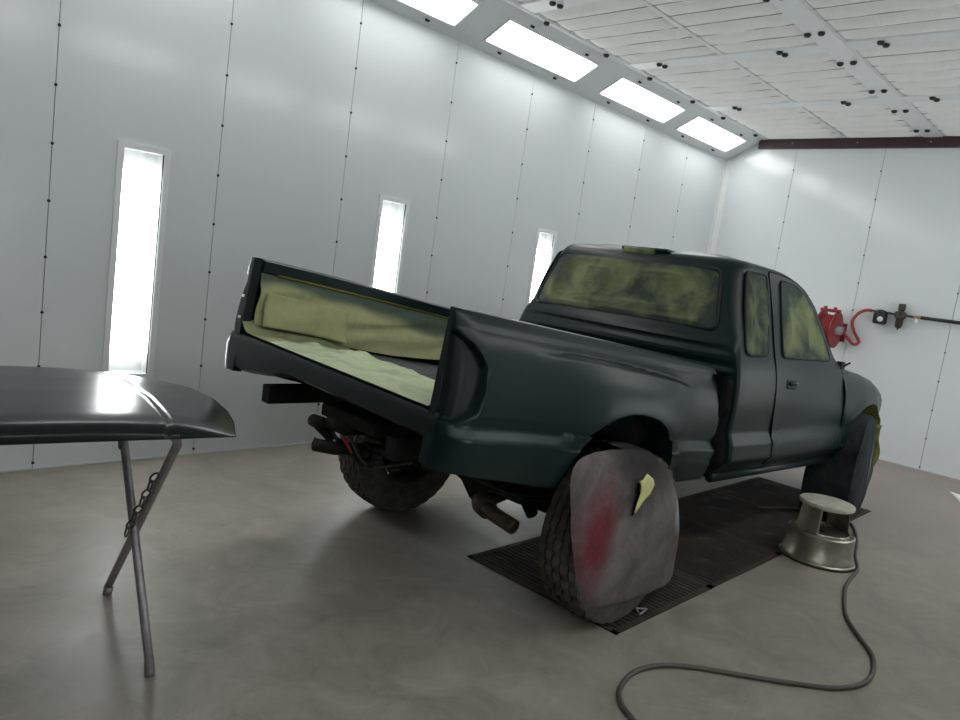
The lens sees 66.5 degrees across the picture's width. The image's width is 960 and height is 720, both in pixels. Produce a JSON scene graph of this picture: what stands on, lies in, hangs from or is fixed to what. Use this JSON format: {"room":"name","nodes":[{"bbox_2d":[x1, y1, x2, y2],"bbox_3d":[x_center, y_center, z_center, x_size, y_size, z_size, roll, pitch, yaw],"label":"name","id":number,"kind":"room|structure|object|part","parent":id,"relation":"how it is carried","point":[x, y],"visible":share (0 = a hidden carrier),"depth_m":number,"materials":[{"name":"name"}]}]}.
{"room":"paint spray booth","nodes":[
{"label":"paint spray booth","id":0,"kind":"room"},
{"bbox_2d":[0,0,722,470],"bbox_3d":[-0.723,-0.928,5.500,0.058,3.121,10.146,15,10,43],"label":"wall","id":1,"kind":"structure","parent":0,"point":[284,124],"depth_m":4.74,"materials":[{"name":"white metal"}]},
{"bbox_2d":[101,140,170,378],"bbox_3d":[-2.025,-0.560,4.269,0.106,1.358,0.292,15,10,43],"label":"wall light","id":2,"kind":"object","parent":1,"relation":"attached to","point":[142,173],"visible":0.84,"depth_m":4.26,"materials":[{"name":"white plastic"}]},
{"bbox_3d":[-2.012,-0.557,4.257,0.006,1.058,0.200,15,10,43],"label":"lamp panel","id":3,"kind":"part","parent":2,"relation":"part of","materials":[{"name":"white plastic"}]},
{"bbox_2d":[0,440,334,472],"bbox_3d":[-0.917,0.607,5.681,0.012,0.006,10.150,15,10,43],"label":"baseboard","id":4,"kind":"structure","parent":1,"relation":"attached to","point":[333,440],"depth_m":4.49,"materials":[{"name":"grey metal"}]},
{"bbox_2d":[369,194,410,293],"bbox_3d":[-0.760,-0.557,5.593,0.106,1.358,0.295,15,10,43],"label":"wall light","id":5,"kind":"object","parent":1,"relation":"attached to","point":[392,218],"visible":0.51,"depth_m":5.56,"materials":[{"name":"white plastic"}]},
{"bbox_3d":[-0.747,-0.554,5.581,0.006,1.058,0.203,15,10,43],"label":"lamp panel","id":6,"kind":"part","parent":5,"relation":"part of","materials":[{"name":"white plastic"}]},
{"bbox_2d":[394,0,481,27],"bbox_3d":[-0.507,-2.562,4.939,0.296,0.215,1.195,15,10,43],"label":"ceiling light","id":7,"kind":"object","parent":1,"relation":"attached to","point":[448,12],"visible":1,"depth_m":5.27,"materials":[{"name":"white plastic"}]},
{"bbox_2d":[405,0,470,20],"bbox_3d":[-0.522,-2.550,4.924,0.235,0.127,1.116,15,10,43],"label":"diffuser","id":8,"kind":"object","parent":7,"relation":"attached to","point":[441,10],"depth_m":5.25,"materials":[{"name":"white plastic"}]},
{"bbox_2d":[525,227,557,306],"bbox_3d":[0.501,-0.553,6.912,0.106,1.358,0.295,15,10,43],"label":"wall light","id":9,"kind":"object","parent":1,"relation":"attached to","point":[545,240],"visible":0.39,"depth_m":6.86,"materials":[{"name":"white plastic"}]},
{"bbox_3d":[0.514,-0.550,6.900,0.006,1.058,0.203,15,10,43],"label":"lamp panel","id":10,"kind":"part","parent":9,"relation":"part of","materials":[{"name":"white plastic"}]},
{"bbox_2d":[482,18,600,83],"bbox_3d":[0.529,-2.559,6.023,0.296,0.215,1.195,15,10,43],"label":"ceiling light","id":11,"kind":"object","parent":1,"relation":"attached to","point":[531,46],"visible":0.8,"depth_m":6.00,"materials":[{"name":"white plastic"}]},
{"bbox_2d":[368,0,766,159],"bbox_3d":[-0.404,-2.542,5.015,0.473,0.261,10.418,15,10,43],"label":"trim","id":12,"kind":"structure","parent":1,"relation":"attached to","point":[490,14],"depth_m":6.30,"materials":[{"name":"white metal"}]},
{"bbox_2d":[597,76,687,123],"bbox_3d":[1.600,-2.556,7.144,0.296,0.215,1.195,15,10,43],"label":"ceiling light","id":13,"kind":"object","parent":1,"relation":"attached to","point":[632,95],"visible":0.8,"depth_m":7.13,"materials":[{"name":"white plastic"}]},
{"bbox_2d":[675,115,747,152],"bbox_3d":[2.602,-2.553,8.192,0.296,0.215,1.195,15,10,43],"label":"ceiling light","id":14,"kind":"object","parent":1,"relation":"attached to","point":[699,127],"visible":0.8,"depth_m":8.19,"materials":[{"name":"white plastic"}]},
{"bbox_2d":[707,159,731,253],"bbox_3d":[2.799,-0.907,9.102,0.075,3.121,0.075,15,10,43],"label":"trim","id":15,"kind":"structure","parent":1,"relation":"attached to","point":[726,164],"depth_m":8.99,"materials":[{"name":"white metal"}]},
{"bbox_2d":[0,444,959,719],"bbox_3d":[0.726,1.196,4.109,4.900,0.300,10.350,15,10,43],"label":"floor","id":16,"kind":"structure","parent":0,"point":[275,590],"depth_m":3.06,"materials":[{"name":"concrete"}]},
{"bbox_2d":[102,439,181,676],"bbox_3d":[-1.566,0.551,2.254,1.033,0.837,0.669,2,9,-38],"label":"folding stand","id":17,"kind":"object","parent":16,"relation":"on","point":[135,522],"visible":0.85,"depth_m":2.45,"materials":[{"name":"grey metal"}]},
{"bbox_2d":[0,366,235,444],"bbox_3d":[-1.525,0.111,2.113,1.519,0.084,0.908,2,9,-38],"label":"hood","id":18,"kind":"object","parent":17,"relation":"on","point":[39,405],"visible":1,"depth_m":2.13,"materials":[{"name":"black metal"}]},
{"bbox_3d":[-1.542,0.547,2.223,0.977,0.814,0.554,2,9,-38],"label":"leg frame","id":19,"kind":"part","parent":17,"relation":"part of","materials":[{"name":"grey metal"}]},
{"bbox_3d":[-1.564,0.541,2.252,1.033,0.816,0.668,2,9,-38],"label":"leg frame","id":20,"kind":"part","parent":17,"relation":"part of","materials":[{"name":"grey metal"}]},
{"bbox_2d":[225,244,881,623],"bbox_3d":[1.107,0.151,4.726,5.098,1.698,1.889,0,11,-45],"label":"pickup truck","id":21,"kind":"object","parent":16,"relation":"on","point":[718,367],"visible":0.92,"depth_m":3.50,"materials":[{"name":"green metal"}]},
{"bbox_3d":[0.695,0.282,4.994,4.770,0.322,0.060,0,11,-45],"label":"frame rail","id":22,"kind":"part","parent":21,"relation":"part of","materials":[{"name":"black metal"}]},
{"bbox_3d":[-0.482,0.237,2.962,0.140,0.052,0.370,0,11,-45],"label":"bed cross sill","id":23,"kind":"part","parent":21,"relation":"part of","materials":[{"name":"black metal"}]},
{"bbox_3d":[1.332,0.452,4.367,4.770,0.322,0.060,0,11,-45],"label":"frame rail","id":24,"kind":"part","parent":21,"relation":"part of","materials":[{"name":"black metal"}]},
{"bbox_2d":[570,439,678,608],"bbox_3d":[0.579,0.696,3.139,0.905,0.719,0.248,0,11,-45],"label":"wheel cover","id":25,"kind":"object","parent":21,"relation":"hanging from","point":[624,503],"visible":1,"depth_m":3.00,"materials":[{"name":"grey fabric"}]},
{"bbox_2d":[622,245,675,252],"bbox_3d":[1.013,-0.653,4.360,0.140,0.028,0.320,0,11,-45],"label":"brake light","id":26,"kind":"object","parent":21,"relation":"attached to","point":[625,248],"depth_m":4.31,"materials":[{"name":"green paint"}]},
{"bbox_3d":[1.793,0.648,4.438,1.701,0.115,0.056,0,11,-45],"label":"rocker sill","id":27,"kind":"part","parent":21,"relation":"part of","materials":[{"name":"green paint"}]},
{"bbox_3d":[1.789,0.141,4.207,0.135,0.062,0.019,0,11,-45],"label":"door handle","id":28,"kind":"part","parent":21,"relation":"part of","materials":[{"name":"black plastic"}]},
{"bbox_3d":[2.020,0.072,4.537,1.214,1.120,0.210,0,11,-45],"label":"door","id":29,"kind":"part","parent":21,"relation":"part of","materials":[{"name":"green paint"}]},
{"bbox_2d":[799,413,876,518],"bbox_3d":[2.695,0.735,5.409,0.361,0.756,0.979,13,9,34],"label":"wheel cover","id":30,"kind":"object","parent":21,"relation":"hanging from","point":[846,476],"visible":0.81,"depth_m":5.03,"materials":[{"name":"fabric"}]},
{"bbox_2d":[837,361,850,368],"bbox_3d":[2.425,0.035,4.876,0.071,0.055,0.071,0,11,-45],"label":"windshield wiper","id":31,"kind":"object","parent":21,"relation":"on","point":[842,365],"depth_m":4.87,"materials":[{"name":"black plastic"}]},
{"bbox_2d":[468,536,711,634],"bbox_3d":[0.556,1.087,3.700,0.893,0.034,0.879,15,10,43],"label":"floor grate","id":32,"kind":"object","parent":16,"relation":"in","point":[518,562],"visible":0.43,"depth_m":3.60,"materials":[{"name":"metal"}]},
{"bbox_2d":[635,607,646,615],"bbox_3d":[0.721,1.134,3.315,0.047,0.012,0.090,13,9,33],"label":"clip","id":33,"kind":"object","parent":32,"relation":"on","point":[636,608],"visible":0.98,"depth_m":3.32,"materials":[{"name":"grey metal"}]},
{"bbox_2d":[674,517,780,587],"bbox_3d":[1.166,1.088,4.338,0.893,0.034,0.878,15,10,43],"label":"floor grate","id":34,"kind":"object","parent":16,"relation":"in","point":[710,557],"visible":0.44,"depth_m":4.21,"materials":[{"name":"metal"}]},
{"bbox_2d":[678,490,797,554],"bbox_3d":[1.776,1.090,4.976,0.893,0.034,0.879,15,10,43],"label":"floor grate","id":35,"kind":"object","parent":16,"relation":"in","point":[743,520],"visible":0.55,"depth_m":4.96,"materials":[{"name":"metal"}]},
{"bbox_2d":[617,506,876,719],"bbox_3d":[1.554,1.204,3.686,0.819,0.018,3.864,12,8,29],"label":"air hose","id":36,"kind":"object","parent":16,"relation":"on","point":[632,673],"visible":0.91,"depth_m":2.87,"materials":[{"name":"grey rubber"}]},
{"bbox_2d":[711,477,870,521],"bbox_3d":[2.384,1.092,5.613,0.893,0.034,0.874,15,10,43],"label":"floor grate","id":37,"kind":"object","parent":16,"relation":"in","point":[760,491],"visible":0.59,"depth_m":5.66,"materials":[{"name":"metal"}]},
{"bbox_2d":[778,493,855,572],"bbox_3d":[2.043,1.011,4.372,0.438,0.353,0.438,15,10,43],"label":"step stool","id":38,"kind":"object","parent":16,"relation":"on","point":[829,545],"visible":1,"depth_m":4.26,"materials":[{"name":"metal"}]},
{"bbox_2d":[949,491,959,501],"bbox_3d":[4.308,1.257,6.275,0.254,0.010,0.797,5,8,-20],"label":"paper scrap","id":39,"kind":"object","parent":16,"relation":"on","point":[957,496],"visible":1,"depth_m":6.54,"materials":[{"name":"white paper"}]},
{"bbox_2d":[715,143,959,479],"bbox_3d":[4.497,-0.589,7.559,4.696,3.355,0.058,15,10,43],"label":"wall","id":40,"kind":"structure","parent":0,"point":[857,230],"depth_m":7.75,"materials":[{"name":"white metal"}]},
{"bbox_2d":[640,0,844,137],"bbox_3d":[0.513,-2.478,4.323,0.014,0.104,10.150,15,10,43],"label":"trim","id":41,"kind":"structure","parent":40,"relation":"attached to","point":[640,0],"depth_m":5.96,"materials":[{"name":"white metal"}]},
{"bbox_2d":[818,306,847,347],"bbox_3d":[3.785,-0.356,7.902,0.280,0.435,0.445,15,10,43],"label":"hose reel","id":42,"kind":"object","parent":40,"relation":"attached to","point":[833,326],"visible":0.76,"depth_m":7.80,"materials":[{"name":"red metal"}]},
{"bbox_2d":[843,309,871,345],"bbox_3d":[4.007,-0.360,7.830,0.276,0.414,0.125,9,7,10],"label":"hose","id":43,"kind":"object","parent":42,"relation":"attached to","point":[846,336],"visible":1,"depth_m":7.81,"materials":[{"name":"rubber"}]},
{"bbox_2d":[763,0,942,136],"bbox_3d":[1.106,-2.306,3.756,0.185,0.135,10.150,15,10,43],"label":"trim","id":44,"kind":"structure","parent":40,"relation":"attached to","point":[812,27],"depth_m":5.51,"materials":[{"name":"white metal"}]},
{"bbox_3d":[2.281,-2.260,5.098,0.050,0.023,0.050,15,10,43],"label":"wing knob","id":45,"kind":"part","parent":44,"relation":"part of","materials":[{"name":"black plastic"}]},
{"bbox_3d":[2.349,-2.242,5.033,0.050,0.023,0.050,15,10,43],"label":"wing knob","id":46,"kind":"part","parent":44,"relation":"part of","materials":[{"name":"black plastic"}]},
{"bbox_2d":[758,136,959,149],"bbox_3d":[4.826,-2.144,7.180,4.300,0.107,0.058,15,10,43],"label":"trim","id":47,"kind":"structure","parent":40,"relation":"attached to","point":[945,141],"depth_m":7.84,"materials":[{"name":"red metal"}]},
{"bbox_2d":[871,310,959,325],"bbox_3d":[5.129,-0.241,6.872,2.700,0.086,0.078,15,10,43],"label":"pipe","id":48,"kind":"object","parent":40,"relation":"attached to","point":[951,322],"visible":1,"depth_m":7.38,"materials":[{"name":"black metal"}]},
{"bbox_2d":[872,309,887,324],"bbox_3d":[4.217,-0.459,7.707,0.132,0.156,0.143,15,10,43],"label":"air regulator","id":49,"kind":"object","parent":48,"relation":"attached to","point":[880,316],"visible":1,"depth_m":7.66,"materials":[{"name":"black plastic"}]},
{"bbox_2d":[894,304,906,332],"bbox_3d":[4.353,-0.428,7.585,0.104,0.307,0.104,15,10,43],"label":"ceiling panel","id":50,"kind":"object","parent":48,"relation":"attached to","point":[900,315],"visible":1,"depth_m":7.55,"materials":[{"name":"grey metal"}]},
{"bbox_2d":[879,459,958,479],"bbox_3d":[4.250,1.056,7.754,4.700,0.006,0.012,15,10,43],"label":"baseboard","id":51,"kind":"structure","parent":40,"relation":"attached to","point":[879,459],"depth_m":7.50,"materials":[{"name":"grey metal"}]},
{"bbox_3d":[1.222,-2.364,3.645,4.700,0.040,10.150,15,10,43],"label":"ceiling","id":52,"kind":"structure","parent":0,"visible":0},
{"bbox_2d":[519,0,606,12],"bbox_3d":[1.679,-2.275,4.114,3.755,0.131,0.170,15,10,43],"label":"filter","id":53,"kind":"object","parent":52,"relation":"attached to","point":[544,5],"depth_m":5.21,"materials":[{"name":"white fabric"}]},
{"bbox_3d":[0.514,-2.522,5.184,0.050,0.023,0.050,15,10,43],"label":"wing knob","id":54,"kind":"part","parent":53,"relation":"part of","materials":[{"name":"black plastic"}]},
{"bbox_2d":[628,30,959,69],"bbox_3d":[2.695,-2.272,5.177,3.755,0.131,0.170,15,10,43],"label":"trim","id":55,"kind":"structure","parent":52,"relation":"attached to","point":[950,35],"depth_m":5.48,"materials":[{"name":"white metal"}]},
{"bbox_2d":[534,0,720,63],"bbox_3d":[1.157,-2.516,5.630,0.869,0.078,1.314,15,10,43],"label":"ceiling panel","id":56,"kind":"object","parent":55,"relation":"attached to","point":[630,31],"visible":1,"depth_m":5.54,"materials":[{"name":"fabric"}]},
{"bbox_2d":[640,62,790,106],"bbox_3d":[2.173,-2.513,6.693,0.869,0.079,1.314,15,10,43],"label":"ceiling panel","id":57,"kind":"object","parent":55,"relation":"attached to","point":[723,83],"visible":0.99,"depth_m":6.61,"materials":[{"name":"metal"}]},
{"bbox_2d":[641,0,817,54],"bbox_3d":[1.739,-2.363,5.074,0.759,0.078,1.314,15,10,43],"label":"ceiling panel","id":58,"kind":"object","parent":55,"relation":"attached to","point":[726,26],"visible":1,"depth_m":5.09,"materials":[{"name":"fabric"}]},
{"bbox_2d":[801,0,959,41],"bbox_3d":[2.444,-2.177,4.400,0.894,0.077,1.314,15,10,43],"label":"ceiling panel","id":59,"kind":"object","parent":55,"relation":"attached to","point":[850,20],"visible":1,"depth_m":4.61,"materials":[{"name":"fabric"}]},
{"bbox_3d":[2.771,-2.191,5.059,0.050,0.023,0.050,15,10,43],"label":"wing knob","id":60,"kind":"part","parent":55,"relation":"part of","materials":[{"name":"black plastic"}]},
{"bbox_3d":[2.827,-2.188,5.092,0.050,0.023,0.050,15,10,43],"label":"wing knob","id":61,"kind":"part","parent":55,"relation":"part of","materials":[{"name":"black plastic"}]},
{"bbox_2d":[732,52,877,101],"bbox_3d":[2.755,-2.361,6.136,0.759,0.076,1.314,15,10,43],"label":"ceiling panel","id":62,"kind":"object","parent":52,"relation":"attached to","point":[817,76],"visible":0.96,"depth_m":6.05,"materials":[{"name":"fabric"}]},
{"bbox_2d":[708,94,959,110],"bbox_3d":[3.710,-2.269,6.240,3.755,0.131,0.170,15,10,43],"label":"trim","id":63,"kind":"structure","parent":52,"relation":"attached to","point":[936,98],"depth_m":6.70,"materials":[{"name":"white metal"}]},
{"bbox_2d":[716,107,843,138],"bbox_3d":[3.201,-2.511,7.768,0.869,0.077,1.349,15,10,43],"label":"ceiling panel","id":64,"kind":"object","parent":63,"relation":"attached to","point":[773,123],"visible":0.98,"depth_m":7.68,"materials":[{"name":"fabric"}]},
{"bbox_2d":[800,103,922,137],"bbox_3d":[3.783,-2.357,7.212,0.759,0.077,1.349,15,10,43],"label":"ceiling panel","id":65,"kind":"object","parent":63,"relation":"attached to","point":[858,120],"visible":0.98,"depth_m":7.13,"materials":[{"name":"fabric"}]},
{"bbox_2d":[853,40,959,96],"bbox_3d":[3.460,-2.174,5.462,0.894,0.077,1.314,15,10,43],"label":"ceiling panel","id":66,"kind":"object","parent":52,"relation":"attached to","point":[933,68],"visible":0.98,"depth_m":5.43,"materials":[{"name":"fabric"}]},
{"bbox_2d":[907,100,959,135],"bbox_3d":[4.487,-2.171,6.538,0.894,0.079,1.349,15,10,43],"label":"ceiling panel","id":67,"kind":"object","parent":52,"relation":"attached to","point":[944,115],"visible":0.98,"depth_m":6.56,"materials":[{"name":"fabric"}]},
{"bbox_3d":[0.663,-2.278,3.051,3.755,0.131,0.170,15,10,43],"label":"trim","id":68,"kind":"structure","parent":52,"relation":"attached to","visible":0},
{"bbox_2d":[510,0,541,4],"bbox_3d":[0.142,-2.519,4.567,0.869,0.078,1.314,15,10,43],"label":"ceiling panel","id":69,"kind":"object","parent":68,"relation":"attached to","point":[519,2],"visible":1,"depth_m":5.27,"materials":[{"name":"fabric"}]}
]}

